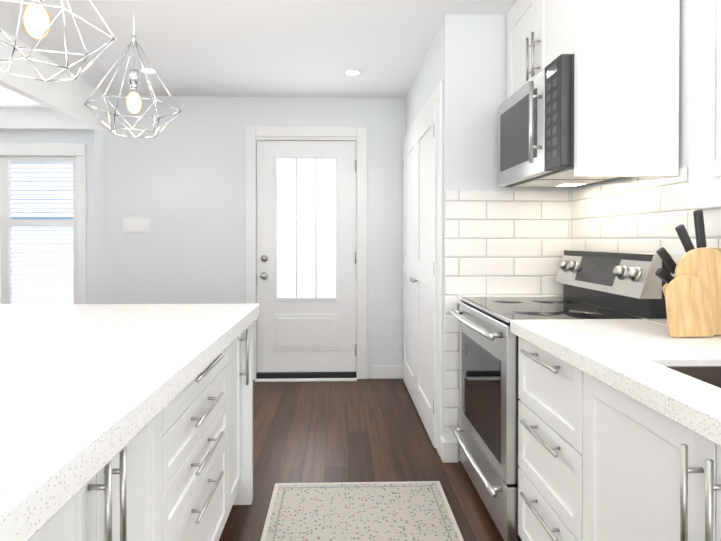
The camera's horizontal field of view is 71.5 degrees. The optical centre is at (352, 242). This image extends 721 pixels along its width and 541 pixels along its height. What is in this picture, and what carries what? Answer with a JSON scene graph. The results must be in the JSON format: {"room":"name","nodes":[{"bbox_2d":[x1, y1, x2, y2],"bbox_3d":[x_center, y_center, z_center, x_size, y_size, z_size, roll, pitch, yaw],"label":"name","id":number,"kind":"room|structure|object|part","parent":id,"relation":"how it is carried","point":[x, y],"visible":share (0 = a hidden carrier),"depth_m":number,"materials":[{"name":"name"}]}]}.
{"room":"kitchen","nodes":[
{"label":"kitchen","id":0,"kind":"room"},
{"bbox_2d":[0,130,94,303],"bbox_3d":[-4.435,-0.043,4.865,4.300,2.460,0.140,0,0,-2],"label":"wall","id":1,"kind":"structure","parent":0,"point":[55,137],"depth_m":4.84,"materials":[{"name":"white paint"}]},
{"bbox_2d":[0,143,86,303],"bbox_3d":[-3.350,-0.001,4.843,1.544,1.911,0.105,0,0,-2],"label":"dining room window","id":2,"kind":"structure","parent":1,"relation":"in","point":[38,239],"depth_m":4.86,"materials":[{"name":"white glass"}]},
{"bbox_3d":[-3.349,0.000,4.808,1.544,1.911,0.034,0,0,-2],"label":"dining room window trim","id":3,"kind":"part","parent":2,"relation":"part of","materials":[{"name":"white wood"}]},
{"bbox_2d":[94,129,108,303],"bbox_3d":[-2.198,-0.042,4.633,0.160,2.460,0.450,0,0,-2],"label":"wall","id":4,"kind":"structure","parent":0,"point":[101,227],"depth_m":4.41,"materials":[{"name":"white paint"}]},
{"bbox_2d":[108,96,405,378],"bbox_3d":[-0.826,-0.040,4.427,2.570,2.460,0.140,0,0,-2],"label":"wall","id":5,"kind":"structure","parent":0,"point":[178,181],"depth_m":4.34,"materials":[{"name":"white paint"}]},
{"bbox_2d":[123,219,149,231],"bbox_3d":[-1.867,-0.151,4.322,0.222,0.104,0.008,0,0,-2],"label":"light switch","id":6,"kind":"object","parent":5,"relation":"attached to","point":[136,225],"visible":1,"depth_m":4.32,"materials":[{"name":"white plastic"}]},
{"bbox_2d":[245,125,366,381],"bbox_3d":[-0.406,0.087,4.398,1.060,2.207,0.225,0,0,-2],"label":"door frame","id":7,"kind":"structure","parent":5,"relation":"attached to","point":[255,134],"depth_m":4.36,"materials":[{"name":"white paint"}]},
{"bbox_2d":[257,141,355,371],"bbox_3d":[-0.405,0.120,4.377,0.868,2.029,0.119,0,0,-2],"label":"door","id":8,"kind":"structure","parent":5,"relation":"in","point":[306,249],"depth_m":4.40,"materials":[{"name":"white paint"}]},
{"bbox_2d":[0,0,516,107],"bbox_3d":[-2.546,-1.279,1.747,7.900,0.060,8.700,0,0,-2],"label":"ceiling","id":9,"kind":"structure","parent":0,"point":[270,48],"depth_m":3.15,"materials":[{"name":"white paint"}]},
{"bbox_2d":[0,108,93,130],"bbox_3d":[-4.432,-1.177,4.735,4.300,0.190,0.099,0,0,-2],"label":"beam","id":10,"kind":"structure","parent":9,"relation":"attached to","point":[36,119],"depth_m":4.73,"materials":[{"name":"white paint"}]},
{"bbox_2d":[0,29,107,131],"bbox_3d":[-2.046,-1.089,0.873,0.070,0.305,6.920,0,0,-2],"label":"header beam","id":11,"kind":"structure","parent":9,"relation":"attached to","point":[69,98],"depth_m":3.46,"materials":[{"name":"white paint"}]},
{"bbox_2d":[0,0,115,81],"bbox_3d":[-0.798,-0.838,1.260,0.350,0.812,0.357,0,0,-2],"label":"pendant light","id":12,"kind":"object","parent":9,"relation":"hanging from","point":[37,24],"visible":1,"depth_m":1.25,"materials":[{"name":"silver metal"}]},
{"bbox_2d":[84,0,181,137],"bbox_3d":[-0.891,-0.847,2.035,0.350,0.807,0.357,0,0,-2],"label":"pendant light","id":13,"kind":"object","parent":9,"relation":"hanging from","point":[133,102],"visible":1,"depth_m":2.02,"materials":[{"name":"silver metal"}]},
{"bbox_2d":[139,67,156,73],"bbox_3d":[-1.495,-1.260,3.658,0.124,0.007,0.124,0,0,-2],"label":"recessed light","id":14,"kind":"object","parent":9,"relation":"in","point":[150,70],"visible":0.77,"depth_m":3.65,"materials":[{"name":"white paint"}]},
{"bbox_2d":[344,69,360,74],"bbox_3d":[-0.004,-1.260,3.700,0.124,0.007,0.124,0,0,-2],"label":"recessed light","id":15,"kind":"object","parent":9,"relation":"in","point":[352,72],"visible":1,"depth_m":3.69,"materials":[{"name":"white paint"}]},
{"bbox_2d":[219,379,503,540],"bbox_3d":[-2.546,1.241,1.767,7.900,0.060,8.700,0,0,-2],"label":"floor","id":16,"kind":"structure","parent":0,"point":[366,430],"depth_m":2.94,"materials":[{"name":"brown wood"}]},
{"bbox_2d":[36,324,252,540],"bbox_3d":[-1.172,0.790,0.790,1.493,0.858,3.074,0,0,-2],"label":"kitchen island","id":17,"kind":"object","parent":16,"relation":"on","point":[182,480],"depth_m":1.47,"materials":[{"name":"white paint"}]},
{"bbox_2d":[0,304,258,540],"bbox_3d":[-1.173,0.330,0.785,1.550,0.062,3.132,0,0,-2],"label":"island countertop","id":18,"kind":"structure","parent":17,"relation":"on","point":[80,384],"depth_m":1.09,"materials":[{"name":"white stone"}]},
{"bbox_2d":[260,481,463,540],"bbox_3d":[0.042,1.206,1.851,0.824,0.008,1.320,0,0,-2],"label":"rug","id":19,"kind":"object","parent":16,"relation":"on","point":[384,511],"visible":1,"depth_m":2.22,"materials":[{"name":"beige fabric"}]},
{"bbox_2d":[449,250,670,540],"bbox_3d":[0.857,0.623,2.295,0.708,1.168,0.758,0,0,-2],"label":"range","id":20,"kind":"object","parent":16,"relation":"on","point":[611,285],"visible":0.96,"depth_m":2.12,"materials":[{"name":"silver metal"}]},
{"bbox_2d":[537,350,644,540],"bbox_3d":[0.925,0.778,1.607,0.398,0.870,0.611,0,0,-2],"label":"base cabinet","id":21,"kind":"object","parent":16,"relation":"on","point":[619,429],"depth_m":1.39,"materials":[{"name":"white paint"}]},
{"bbox_2d":[510,319,720,449],"bbox_3d":[0.954,0.328,0.345,0.628,0.050,3.132,0,0,-2],"label":"countertop","id":22,"kind":"structure","parent":21,"relation":"on","point":[638,359],"depth_m":1.30,"materials":[{"name":"white stone"}]},
{"bbox_2d":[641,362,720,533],"bbox_3d":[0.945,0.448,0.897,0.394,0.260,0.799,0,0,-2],"label":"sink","id":23,"kind":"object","parent":22,"relation":"in","point":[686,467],"depth_m":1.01,"materials":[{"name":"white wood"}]},
{"bbox_2d":[655,210,720,295],"bbox_3d":[1.112,0.089,1.679,0.232,0.402,0.110,0,0,-2],"label":"knife block","id":24,"kind":"object","parent":22,"relation":"on","point":[667,259],"visible":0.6,"depth_m":1.68,"materials":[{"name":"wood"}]},
{"bbox_2d":[665,275,713,336],"bbox_3d":[1.047,0.196,1.562,0.136,0.189,0.042,0,0,-2],"label":"cutting board","id":25,"kind":"object","parent":22,"relation":"on","point":[688,306],"visible":0.98,"depth_m":1.55,"materials":[{"name":"brown wood"}]},
{"bbox_2d":[675,247,720,334],"bbox_3d":[1.125,0.152,1.594,0.190,0.277,0.046,0,0,-2],"label":"cutting board","id":26,"kind":"object","parent":22,"relation":"on","point":[703,264],"visible":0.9,"depth_m":1.59,"materials":[{"name":"brown wood"}]},
{"bbox_2d":[633,478,720,540],"bbox_3d":[0.945,0.918,0.901,0.398,0.600,0.803,0,0,-2],"label":"base cabinet","id":27,"kind":"object","parent":16,"relation":"on","point":[657,516],"depth_m":1.07,"materials":[{"name":"white paint"}]},
{"bbox_2d":[406,14,571,460],"bbox_3d":[0.916,-0.034,3.656,0.870,2.460,1.780,0,0,-2],"label":"wall","id":28,"kind":"structure","parent":0,"point":[465,60],"depth_m":2.75,"materials":[{"name":"white paint"}]},
{"bbox_2d":[403,100,436,447],"bbox_3d":[0.447,0.177,3.595,0.067,2.015,1.394,0,0,-2],"label":"closet door","id":29,"kind":"structure","parent":28,"relation":"in","point":[420,263],"depth_m":3.39,"materials":[{"name":"white paint"}]},
{"bbox_2d":[404,80,442,455],"bbox_3d":[0.473,0.139,3.595,0.018,2.115,1.570,0,0,-2],"label":"trim","id":30,"kind":"structure","parent":28,"relation":"attached to","point":[437,94],"depth_m":2.82,"materials":[{"name":"white paint"}]},
{"bbox_2d":[402,365,451,462],"bbox_3d":[0.483,1.139,3.570,0.042,0.115,1.666,0,0,-2],"label":"baseboard","id":31,"kind":"structure","parent":28,"relation":"attached to","point":[448,451],"depth_m":2.74,"materials":[{"name":"white paint"}]},
{"bbox_2d":[572,0,716,190],"bbox_3d":[1.369,-0.006,0.148,0.165,2.460,5.260,0,0,-2],"label":"wall","id":32,"kind":"structure","parent":0,"point":[684,59],"depth_m":1.87,"materials":[{"name":"white paint"}]},
{"bbox_2d":[445,160,720,440],"bbox_3d":[0.934,0.427,0.139,0.705,1.385,5.260,0,0,-2],"label":"tile backsplash","id":33,"kind":"structure","parent":32,"relation":"attached to","point":[508,242],"depth_m":2.75,"materials":[{"name":"white tile"}]},
{"bbox_2d":[507,0,679,176],"bbox_3d":[1.012,-0.752,2.308,0.396,0.997,0.881,0,0,-2],"label":"upper cabinet","id":34,"kind":"object","parent":32,"relation":"attached to","point":[626,87],"visible":0.77,"depth_m":1.87,"materials":[{"name":"white paint"}]},
{"bbox_2d":[498,54,623,187],"bbox_3d":[0.971,-0.506,2.290,0.480,0.434,0.758,0,0,-2],"label":"over-the-range microwave","id":35,"kind":"object","parent":34,"relation":"attached to","point":[535,130],"visible":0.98,"depth_m":2.11,"materials":[{"name":"grey metal"}]},
{"bbox_2d":[689,0,720,209],"bbox_3d":[1.291,-0.574,1.172,0.132,0.920,1.260,0,0,-2],"label":"window","id":36,"kind":"structure","parent":32,"relation":"in","point":[704,187],"depth_m":1.72,"materials":[{"name":"white paint"}]}
]}

